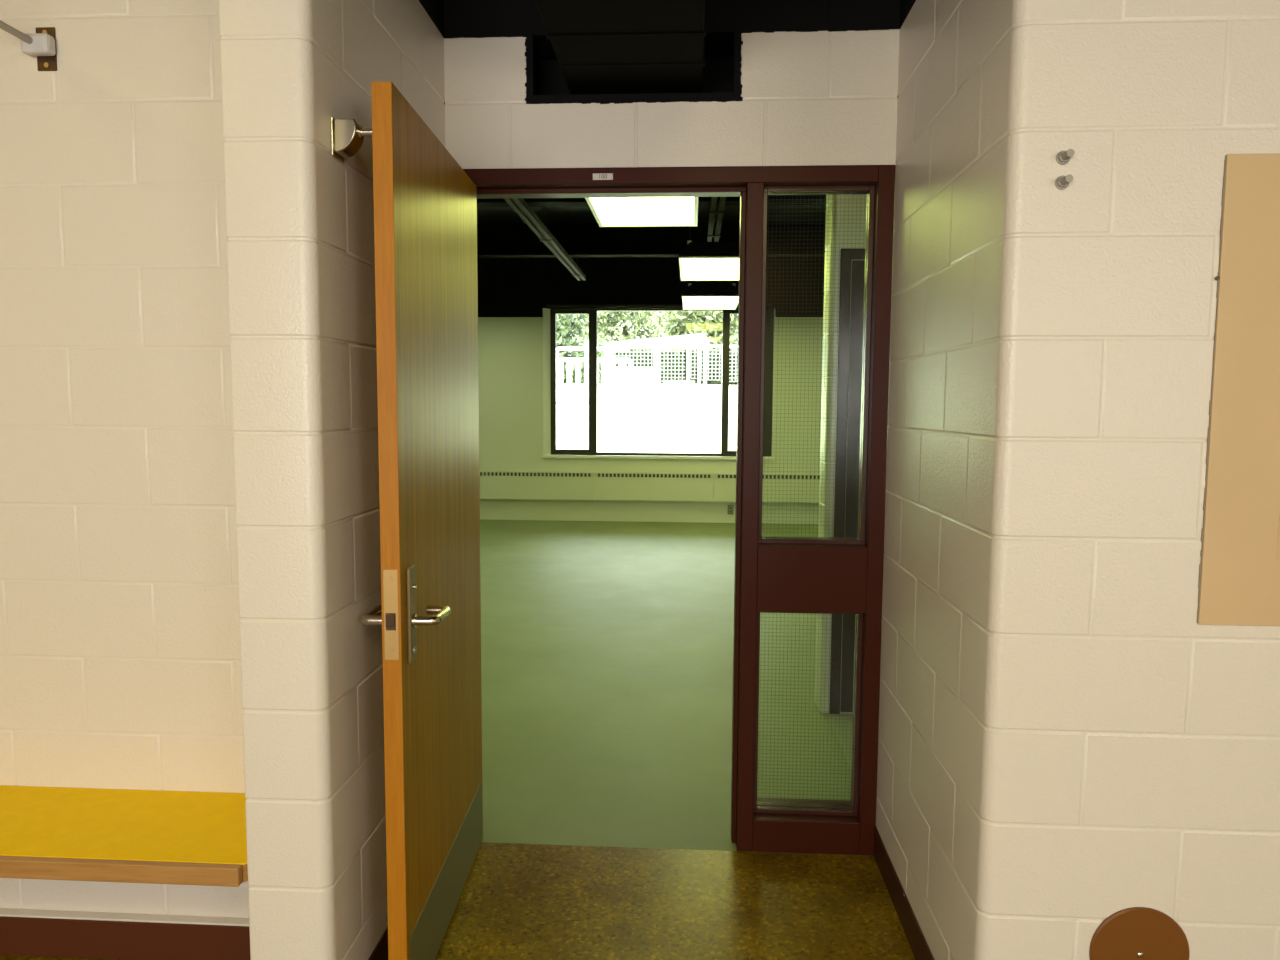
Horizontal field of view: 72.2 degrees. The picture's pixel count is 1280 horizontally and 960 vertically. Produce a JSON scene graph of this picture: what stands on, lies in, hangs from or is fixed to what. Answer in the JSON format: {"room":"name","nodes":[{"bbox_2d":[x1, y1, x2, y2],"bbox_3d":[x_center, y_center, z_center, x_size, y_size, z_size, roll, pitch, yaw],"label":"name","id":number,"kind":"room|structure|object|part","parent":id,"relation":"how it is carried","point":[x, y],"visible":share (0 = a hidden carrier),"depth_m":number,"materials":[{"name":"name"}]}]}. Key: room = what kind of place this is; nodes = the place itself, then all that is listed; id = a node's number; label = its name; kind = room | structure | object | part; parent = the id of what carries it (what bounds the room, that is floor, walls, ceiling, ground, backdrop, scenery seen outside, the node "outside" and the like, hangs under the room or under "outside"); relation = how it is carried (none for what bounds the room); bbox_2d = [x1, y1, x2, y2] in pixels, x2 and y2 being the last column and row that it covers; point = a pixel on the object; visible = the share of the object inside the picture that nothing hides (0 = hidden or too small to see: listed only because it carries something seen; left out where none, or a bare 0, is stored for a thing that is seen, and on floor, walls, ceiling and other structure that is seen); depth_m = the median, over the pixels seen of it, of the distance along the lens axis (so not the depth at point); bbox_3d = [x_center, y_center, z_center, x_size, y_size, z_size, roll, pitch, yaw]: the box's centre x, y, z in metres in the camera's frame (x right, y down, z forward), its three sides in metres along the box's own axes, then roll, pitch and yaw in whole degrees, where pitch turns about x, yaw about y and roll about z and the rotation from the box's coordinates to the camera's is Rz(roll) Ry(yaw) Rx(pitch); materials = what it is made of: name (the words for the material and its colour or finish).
{"room":"school corridor","nodes":[
{"label":"school corridor","id":0,"kind":"room"},
{"bbox_2d":[0,0,248,917],"bbox_3d":[-2.358,-0.301,2.324,3.020,3.150,0.040,1,5,3],"label":"wall","id":1,"kind":"structure","parent":0,"point":[120,664],"depth_m":2.26,"materials":[{"name":"beige paint"}]},
{"bbox_2d":[0,20,56,70],"bbox_3d":[-1.512,-1.033,1.714,0.072,0.104,0.950,1,5,3],"label":"rail","id":2,"kind":"object","parent":1,"relation":"attached to","point":[41,44],"visible":1,"depth_m":2.15,"materials":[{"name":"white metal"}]},
{"bbox_3d":[-1.524,-1.041,1.699,0.017,0.021,0.920,1,5,4],"label":"rod","id":3,"kind":"part","parent":2,"relation":"part of","materials":[{"name":"silver metal"}]},
{"bbox_2d":[21,33,55,55],"bbox_3d":[-1.486,-1.074,2.166,0.072,0.048,0.034,1,5,3],"label":"socket","id":4,"kind":"object","parent":2,"relation":"attached to","point":[37,44],"depth_m":2.15,"materials":[{"name":"grey plastic"}]},
{"bbox_2d":[0,785,247,886],"bbox_3d":[-2.373,0.998,2.229,3.008,0.336,0.367,1,5,3],"label":"bench","id":5,"kind":"object","parent":1,"relation":"attached to","point":[47,833],"visible":0.85,"depth_m":2.09,"materials":[{"name":"yellow laminate"}]},
{"bbox_2d":[0,908,248,925],"bbox_3d":[-2.369,1.216,2.418,3.019,0.110,0.030,1,5,3],"label":"trim","id":6,"kind":"structure","parent":1,"relation":"attached to","point":[177,919],"depth_m":2.35,"materials":[{"name":"beige paint"}]},
{"bbox_2d":[0,916,250,959],"bbox_3d":[-2.370,1.220,2.400,3.019,0.106,0.006,1,5,3],"label":"baseboard","id":7,"kind":"structure","parent":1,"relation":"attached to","point":[74,938],"depth_m":2.34,"materials":[{"name":"brown"}]},
{"bbox_2d":[218,0,444,959],"bbox_3d":[-2.350,-0.321,2.554,3.408,3.150,1.217,1,5,3],"label":"wall","id":8,"kind":"structure","parent":0,"point":[300,218],"depth_m":1.93,"materials":[{"name":"beige paint"}]},
{"bbox_2d":[330,116,371,162],"bbox_3d":[-0.626,-0.753,1.942,0.095,0.084,0.066,1,5,3],"label":"door stop","id":9,"kind":"object","parent":8,"relation":"attached to","point":[347,136],"visible":0.95,"depth_m":1.92,"materials":[{"name":"silver metal"}]},
{"bbox_3d":[-0.671,-0.754,1.944,0.006,0.084,0.066,1,5,3],"label":"wall plate","id":10,"kind":"part","parent":9,"relation":"part of","materials":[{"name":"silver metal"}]},
{"bbox_3d":[-0.602,-0.769,1.940,0.047,0.022,0.022,1,5,3],"label":"arm","id":11,"kind":"part","parent":9,"relation":"part of","materials":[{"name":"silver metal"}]},
{"bbox_2d":[368,926,387,959],"bbox_3d":[-0.755,1.224,2.488,0.194,0.102,1.021,1,5,3],"label":"baseboard","id":12,"kind":"structure","parent":8,"relation":"attached to","point":[380,952],"depth_m":2.28,"materials":[{"name":"brown plastic"}]},
{"bbox_2d":[0,520,915,959],"bbox_3d":[0.044,1.185,4.481,8.000,0.150,14.120,1,5,3],"label":"floor","id":13,"kind":"structure","parent":0,"point":[607,646],"depth_m":3.63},
{"bbox_2d":[477,257,824,523],"bbox_3d":[0.355,-1.145,11.212,8.200,3.350,0.300,1,5,3],"label":"wall","id":14,"kind":"structure","parent":0,"point":[513,293],"depth_m":11.08,"materials":[{"name":"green paint"}]},
{"bbox_2d":[479,470,819,502],"bbox_3d":[0.207,0.083,11.131,7.520,0.357,0.084,1,5,3],"label":"heater cover","id":15,"kind":"object","parent":14,"relation":"attached to","point":[543,485],"visible":0.52,"depth_m":11.11,"materials":[{"name":"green metal"}]},
{"bbox_3d":[-1.338,0.067,11.219,1.513,0.357,0.084,1,5,3],"label":"panel","id":16,"kind":"part","parent":15,"relation":"part of","materials":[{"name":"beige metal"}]},
{"bbox_3d":[0.177,0.083,11.133,1.513,0.357,0.084,1,5,3],"label":"panel","id":17,"kind":"part","parent":15,"relation":"part of","materials":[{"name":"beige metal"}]},
{"bbox_3d":[1.691,0.099,11.046,1.513,0.357,0.084,1,5,3],"label":"panel","id":18,"kind":"part","parent":15,"relation":"part of","materials":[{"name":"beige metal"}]},
{"bbox_2d":[542,304,775,459],"bbox_3d":[0.229,-1.240,11.118,2.942,1.937,0.185,1,5,3],"label":"window","id":19,"kind":"structure","parent":14,"relation":"in","point":[549,315],"depth_m":11.13,"materials":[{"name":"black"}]},
{"bbox_3d":[-1.112,-1.255,11.258,0.067,1.856,0.060,1,5,3],"label":"frame","id":20,"kind":"part","parent":19,"relation":"part of","materials":[{"name":"brown metal"}]},
{"bbox_3d":[-0.861,-2.133,11.168,0.426,0.038,0.050,1,5,3],"label":"sash rail","id":21,"kind":"part","parent":19,"relation":"part of","materials":[{"name":"brown metal"}]},
{"bbox_3d":[-0.871,-0.377,11.318,0.426,0.036,0.050,1,5,3],"label":"sash rail","id":22,"kind":"part","parent":19,"relation":"part of","materials":[{"name":"brown metal"}]},
{"bbox_3d":[0.234,-0.332,11.258,2.640,0.032,0.060,1,5,3],"label":"frame sill","id":23,"kind":"part","parent":19,"relation":"part of","materials":[{"name":"brown metal"}]},
{"bbox_3d":[0.224,-0.293,11.201,2.942,0.036,0.180,1,5,3],"label":"sill","id":24,"kind":"part","parent":19,"relation":"part of","materials":[{"name":"white"}]},
{"bbox_3d":[0.230,-2.183,10.960,2.822,0.030,0.030,1,5,3],"label":"blind rail","id":25,"kind":"part","parent":19,"relation":"part of","materials":[{"name":"black"}]},
{"bbox_3d":[1.618,-1.226,11.101,0.123,1.856,0.060,1,5,3],"label":"frame","id":26,"kind":"part","parent":19,"relation":"part of","materials":[{"name":"brown metal"}]},
{"bbox_2d":[728,505,732,513],"bbox_3d":[1.149,0.377,11.131,0.070,0.116,0.026,1,5,3],"label":"wall outlet","id":27,"kind":"object","parent":14,"relation":"attached to","point":[730,507],"visible":1,"depth_m":11.12,"materials":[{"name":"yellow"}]},
{"bbox_2d":[477,205,825,223],"bbox_3d":[0.128,-2.568,6.997,8.200,0.200,8.470,1,5,3],"label":"ceiling","id":28,"kind":"structure","parent":0,"point":[485,215],"depth_m":8.63,"materials":[{"name":"black paint"}]},
{"bbox_2d":[503,198,585,279],"bbox_3d":[-0.805,-2.290,7.543,0.110,0.458,4.900,1,5,3],"label":"strut","id":29,"kind":"object","parent":28,"relation":"hanging from","point":[519,205],"visible":0.5,"depth_m":7.37,"materials":[{"name":"grey metal"}]},
{"bbox_2d":[585,197,697,226],"bbox_3d":[0.019,-1.908,4.843,0.612,0.750,1.240,1,5,3],"label":"ceiling light","id":30,"kind":"object","parent":28,"relation":"hanging from","point":[622,211],"visible":0.46,"depth_m":5.09,"materials":[{"name":"white plastic"}]},
{"bbox_2d":[477,222,825,257],"bbox_3d":[0.244,-2.474,9.024,7.780,0.330,0.160,1,5,3],"label":"ceiling beam","id":31,"kind":"structure","parent":28,"relation":"attached to","point":[785,239],"depth_m":9.03,"materials":[{"name":"black paint"}]},
{"bbox_2d":[477,195,825,206],"bbox_3d":[0.107,-2.276,6.686,7.780,0.330,0.160,1,5,3],"label":"ceiling beam","id":32,"kind":"structure","parent":28,"relation":"attached to","point":[772,199],"depth_m":6.67,"materials":[{"name":"metal"}]},
{"bbox_2d":[679,226,738,280],"bbox_3d":[0.637,-2.107,7.213,0.610,0.750,1.220,1,5,3],"label":"ceiling light","id":33,"kind":"object","parent":28,"relation":"hanging from","point":[698,261],"visible":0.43,"depth_m":6.85,"materials":[{"name":"black paint"}]},
{"bbox_3d":[0.634,-1.748,7.244,0.610,0.030,1.220,1,5,3],"label":"frame","id":34,"kind":"part","parent":33,"relation":"part of","materials":[{"name":"beige"}]},
{"bbox_2d":[682,258,738,279],"bbox_3d":[0.634,-1.742,7.244,0.566,0.006,1.176,1,5,3],"label":"diffuser","id":35,"kind":"object","parent":33,"relation":"attached to","point":[692,268],"depth_m":7.22,"materials":[{"name":"white plastic"}]},
{"bbox_2d":[682,281,738,309],"bbox_3d":[0.774,-2.308,9.575,0.610,0.750,1.230,1,5,3],"label":"ceiling light","id":36,"kind":"object","parent":28,"relation":"hanging from","point":[694,297],"visible":0.77,"depth_m":9.13,"materials":[{"name":"black paint"}]},
{"bbox_3d":[0.772,-1.949,9.606,0.610,0.030,1.230,1,5,3],"label":"frame","id":37,"kind":"part","parent":36,"relation":"part of","materials":[{"name":"beige"}]},
{"bbox_2d":[684,297,738,308],"bbox_3d":[0.772,-1.943,9.607,0.566,0.006,1.186,1,5,3],"label":"diffuser","id":38,"kind":"object","parent":36,"relation":"attached to","point":[689,302],"depth_m":9.58,"materials":[{"name":"white plastic"}]},
{"bbox_2d":[707,197,725,241],"bbox_3d":[0.567,-2.186,6.416,0.110,0.458,2.600,1,5,3],"label":"strut","id":39,"kind":"object","parent":28,"relation":"hanging from","point":[714,200],"visible":0.46,"depth_m":6.65,"materials":[{"name":"grey metal"}]},
{"bbox_2d":[443,0,899,168],"bbox_3d":[0.094,-1.452,2.826,1.518,0.915,0.201,1,5,3],"label":"wall","id":40,"kind":"structure","parent":0,"point":[819,98],"depth_m":2.75,"materials":[{"name":"beige paint"}]},
{"bbox_2d":[361,82,482,959],"bbox_3d":[-0.558,0.180,2.442,0.192,2.168,0.932,0,5,1],"label":"door","id":41,"kind":"structure","parent":40,"relation":"in","point":[426,284],"depth_m":2.21,"materials":[{"name":"brown wood"}]},
{"bbox_3d":[-0.626,0.326,2.121,0.069,0.032,0.138,0,5,1],"label":"lever handle","id":42,"kind":"part","parent":41,"relation":"part of","materials":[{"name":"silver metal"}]},
{"bbox_3d":[-0.566,0.307,1.995,0.034,0.209,0.003,0,5,1],"label":"latch plate","id":43,"kind":"part","parent":41,"relation":"part of","materials":[{"name":"metal"}]},
{"bbox_3d":[-0.503,0.327,2.119,0.069,0.032,0.138,0,5,1],"label":"lever handle","id":44,"kind":"part","parent":41,"relation":"part of","materials":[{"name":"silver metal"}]},
{"bbox_3d":[-0.541,1.153,2.527,0.002,0.206,0.872,0,5,1],"label":"kick plate","id":45,"kind":"part","parent":41,"relation":"part of","materials":[{"name":"metal"}]},
{"bbox_2d":[537,57,733,94],"bbox_3d":[-0.009,-1.325,2.962,0.710,0.275,0.025,1,5,3],"label":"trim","id":46,"kind":"structure","parent":40,"relation":"attached to","point":[717,76],"depth_m":2.94,"materials":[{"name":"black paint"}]},
{"bbox_2d":[444,25,898,103],"bbox_3d":[0.088,-1.292,2.751,1.414,0.222,0.037,1,5,3],"label":"trim","id":47,"kind":"structure","parent":40,"relation":"attached to","point":[531,98],"depth_m":2.74,"materials":[{"name":"black paint"}]},
{"bbox_2d":[463,165,894,855],"bbox_3d":[0.084,0.120,2.941,1.416,2.234,0.170,1,5,3],"label":"door frame","id":48,"kind":"structure","parent":40,"relation":"attached to","point":[793,574],"depth_m":2.85,"materials":[{"name":"brown metal"}]},
{"bbox_2d":[593,173,612,179],"bbox_3d":[-0.118,-0.959,2.774,0.064,0.020,0.003,1,5,3],"label":"number sign","id":49,"kind":"object","parent":48,"relation":"attached to","point":[596,176],"visible":1,"depth_m":2.77,"materials":[{"name":"beige"}]},
{"bbox_3d":[0.558,1.183,3.004,0.353,0.111,0.170,1,5,3],"label":"rail","id":50,"kind":"part","parent":48,"relation":"part of","materials":[{"name":"brown metal"}]},
{"bbox_3d":[0.563,0.315,2.929,0.353,0.216,0.170,1,5,3],"label":"rail","id":51,"kind":"part","parent":48,"relation":"part of","materials":[{"name":"brown metal"}]},
{"bbox_2d":[815,194,866,713],"bbox_3d":[2.367,-0.530,4.141,2.960,3.350,0.203,1,5,3],"label":"wall partition","id":52,"kind":"structure","parent":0,"point":[832,263],"depth_m":4.15,"materials":[{"name":"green paint"}]},
{"bbox_2d":[829,248,864,713],"bbox_3d":[1.440,0.037,4.111,1.034,2.215,0.058,1,5,3],"label":"door","id":53,"kind":"structure","parent":52,"relation":"in","point":[854,375],"depth_m":4.14,"materials":[{"name":"black paint"}]},
{"bbox_2d":[876,0,1279,959],"bbox_3d":[2.251,-0.272,2.290,2.974,3.150,1.217,1,5,3],"label":"wall","id":54,"kind":"structure","parent":0,"point":[1064,747],"depth_m":1.81,"materials":[{"name":"beige paint"}]},
{"bbox_2d":[873,826,933,959],"bbox_3d":[2.233,1.256,2.317,2.980,0.102,1.021,1,5,3],"label":"baseboard","id":55,"kind":"structure","parent":54,"relation":"attached to","point":[919,946],"depth_m":2.53,"materials":[{"name":"brown plastic"}]},
{"bbox_2d":[1055,174,1072,189],"bbox_3d":[0.833,-0.586,1.717,0.027,0.027,0.035,1,5,3],"label":"bolt","id":56,"kind":"object","parent":54,"relation":"attached to","point":[1062,182],"visible":1,"depth_m":1.72,"materials":[{"name":"silver metal"}]},
{"bbox_2d":[1056,149,1074,164],"bbox_3d":[0.833,-0.634,1.712,0.027,0.027,0.035,1,5,3],"label":"bolt","id":57,"kind":"object","parent":54,"relation":"attached to","point":[1063,157],"visible":1,"depth_m":1.72,"materials":[{"name":"silver metal"}]},
{"bbox_2d":[1056,151,1069,164],"bbox_3d":[0.834,-0.635,1.728,0.027,0.027,0.003,1,5,3],"label":"washer","id":58,"kind":"object","parent":57,"relation":"in","point":[1060,159],"depth_m":1.73,"materials":[{"name":"silver metal"}]},
{"bbox_2d":[1089,907,1189,959],"bbox_3d":[1.055,1.001,1.851,0.204,0.204,0.010,1,5,3],"label":"cover","id":59,"kind":"object","parent":54,"relation":"attached to","point":[1133,933],"visible":1,"depth_m":1.85,"materials":[{"name":"brown metal"}]},
{"bbox_2d":[1197,153,1279,625],"bbox_3d":[1.643,-0.165,1.720,1.020,0.933,0.009,1,5,3],"label":"bulletin board","id":60,"kind":"object","parent":54,"relation":"attached to","point":[1239,580],"visible":1,"depth_m":1.75,"materials":[{"name":"beige paint"}]},
{"bbox_3d":[-0.180,-1.774,0.030,8.000,0.200,5.740,1,5,3],"label":"ceiling","id":61,"kind":"structure","parent":0,"visible":0},
{"bbox_2d":[535,0,706,94],"bbox_3d":[-0.058,-1.506,1.998,0.436,0.668,1.862,1,5,3],"label":"air duct","id":62,"kind":"object","parent":61,"relation":"hanging from","point":[600,46],"visible":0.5,"depth_m":2.43,"materials":[{"name":"black paint"}]},
{"label":"outside","id":63,"kind":"structure","parent":0,"visible":0},
{"bbox_2d":[556,383,736,452],"bbox_3d":[2.110,-2.862,36.247,48.000,2.063,50.000,1,5,3],"label":"ground","id":64,"kind":"structure","parent":63,"point":[646,418],"depth_m":20.54,"materials":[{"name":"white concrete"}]},
{"bbox_2d":[556,314,603,383],"bbox_3d":[-4.096,-6.550,39.164,5.787,6.416,5.809,1,5,3],"label":"tree","id":65,"kind":"object","parent":64,"relation":"on","point":[567,325],"visible":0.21,"depth_m":39.10,"materials":[{"name":"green plant"}]},
{"bbox_2d":[556,340,632,391],"bbox_3d":[-1.915,-3.456,26.961,3.415,1.652,0.110,1,5,3],"label":"railing","id":66,"kind":"object","parent":64,"relation":"on","point":[559,361],"visible":0.67,"depth_m":26.91,"materials":[{"name":"white"}]},
{"bbox_3d":[-1.623,-3.453,26.944,0.160,1.652,0.100,1,5,3],"label":"post","id":67,"kind":"part","parent":66,"relation":"part of","materials":[{"name":"white wood"}]},
{"bbox_3d":[-1.971,-3.692,26.944,3.300,0.110,0.110,1,5,3],"label":"rail","id":68,"kind":"part","parent":66,"relation":"part of","materials":[{"name":"white"}]},
{"bbox_2d":[576,311,674,382],"bbox_3d":[-0.906,-7.770,46.603,5.732,7.829,6.188,1,5,7],"label":"tree","id":69,"kind":"object","parent":64,"relation":"on","point":[606,325],"visible":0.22,"depth_m":45.38,"materials":[{"name":"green plant"}]},
{"bbox_2d":[605,333,708,383],"bbox_3d":[0.658,-4.335,32.315,3.720,1.982,1.700,1,5,3],"label":"shelter","id":70,"kind":"object","parent":64,"relation":"on","point":[694,339],"visible":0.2,"depth_m":31.41,"materials":[{"name":"white"}]},
{"bbox_3d":[-1.143,-4.101,31.686,0.100,1.542,0.100,1,5,3],"label":"post","id":71,"kind":"part","parent":70,"relation":"part of","materials":[{"name":"white"}]},
{"bbox_3d":[0.653,-4.082,31.583,0.100,1.542,0.100,1,5,3],"label":"post","id":72,"kind":"part","parent":70,"relation":"part of","materials":[{"name":"white"}]},
{"bbox_3d":[2.351,-4.064,31.486,0.100,1.542,0.100,1,5,3],"label":"post","id":73,"kind":"part","parent":70,"relation":"part of","materials":[{"name":"white"}]},
{"bbox_2d":[601,349,737,384],"bbox_3d":[2.266,-4.324,34.282,7.553,1.664,1.009,1,5,3],"label":"fence","id":74,"kind":"object","parent":64,"relation":"on","point":[691,381],"visible":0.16,"depth_m":34.06,"materials":[{"name":"white wood"}]},
{"bbox_2d":[604,344,737,384],"bbox_3d":[1.617,-3.870,29.736,5.670,1.460,0.090,1,5,3],"label":"lattice fence","id":75,"kind":"object","parent":64,"relation":"on","point":[641,374],"visible":0.66,"depth_m":29.76,"materials":[{"name":"grey"}]},
{"bbox_3d":[-1.168,-3.899,29.895,0.090,1.460,0.090,1,5,3],"label":"post","id":76,"kind":"part","parent":75,"relation":"part of","materials":[{"name":"white"}]},
{"bbox_3d":[-0.333,-4.174,29.823,1.570,0.690,0.024,1,5,3],"label":"lattice panel","id":77,"kind":"part","parent":75,"relation":"part of","materials":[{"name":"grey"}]},
{"bbox_3d":[0.509,-3.882,29.799,0.090,1.460,0.090,1,5,3],"label":"post","id":78,"kind":"part","parent":75,"relation":"part of","materials":[{"name":"white wood"}]},
{"bbox_3d":[1.038,-3.861,29.770,0.980,1.290,0.024,1,5,3],"label":"lattice panel","id":79,"kind":"part","parent":75,"relation":"part of","materials":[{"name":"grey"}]},
{"bbox_3d":[1.621,-4.532,29.679,5.580,0.070,0.060,1,5,3],"label":"rail","id":80,"kind":"part","parent":75,"relation":"part of","materials":[{"name":"white wood"}]},
{"bbox_3d":[1.627,-3.870,29.735,0.090,1.460,0.090,1,5,3],"label":"post","id":81,"kind":"part","parent":75,"relation":"part of","materials":[{"name":"white"}]},
{"bbox_3d":[1.817,-3.962,29.716,0.220,1.070,0.024,1,5,3],"label":"lattice panel","id":82,"kind":"part","parent":75,"relation":"part of","materials":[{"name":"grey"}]},
{"bbox_3d":[1.996,-3.866,29.714,0.090,1.460,0.090,1,5,3],"label":"post","id":83,"kind":"part","parent":75,"relation":"part of","materials":[{"name":"white wood"}]},
{"bbox_3d":[2.396,-3.931,29.685,0.700,1.120,0.024,1,5,3],"label":"lattice panel","id":84,"kind":"part","parent":75,"relation":"part of","materials":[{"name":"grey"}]},
{"bbox_3d":[3.594,-3.893,29.618,1.500,1.170,0.024,1,5,3],"label":"lattice panel","id":85,"kind":"part","parent":75,"relation":"part of","materials":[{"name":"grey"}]},
{"bbox_2d":[650,311,737,384],"bbox_3d":[2.837,-6.756,39.245,4.798,6.770,6.055,-1,5,-19],"label":"tree","id":86,"kind":"object","parent":64,"relation":"on","point":[710,323],"visible":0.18,"depth_m":38.64,"materials":[{"name":"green plant"}]}
]}

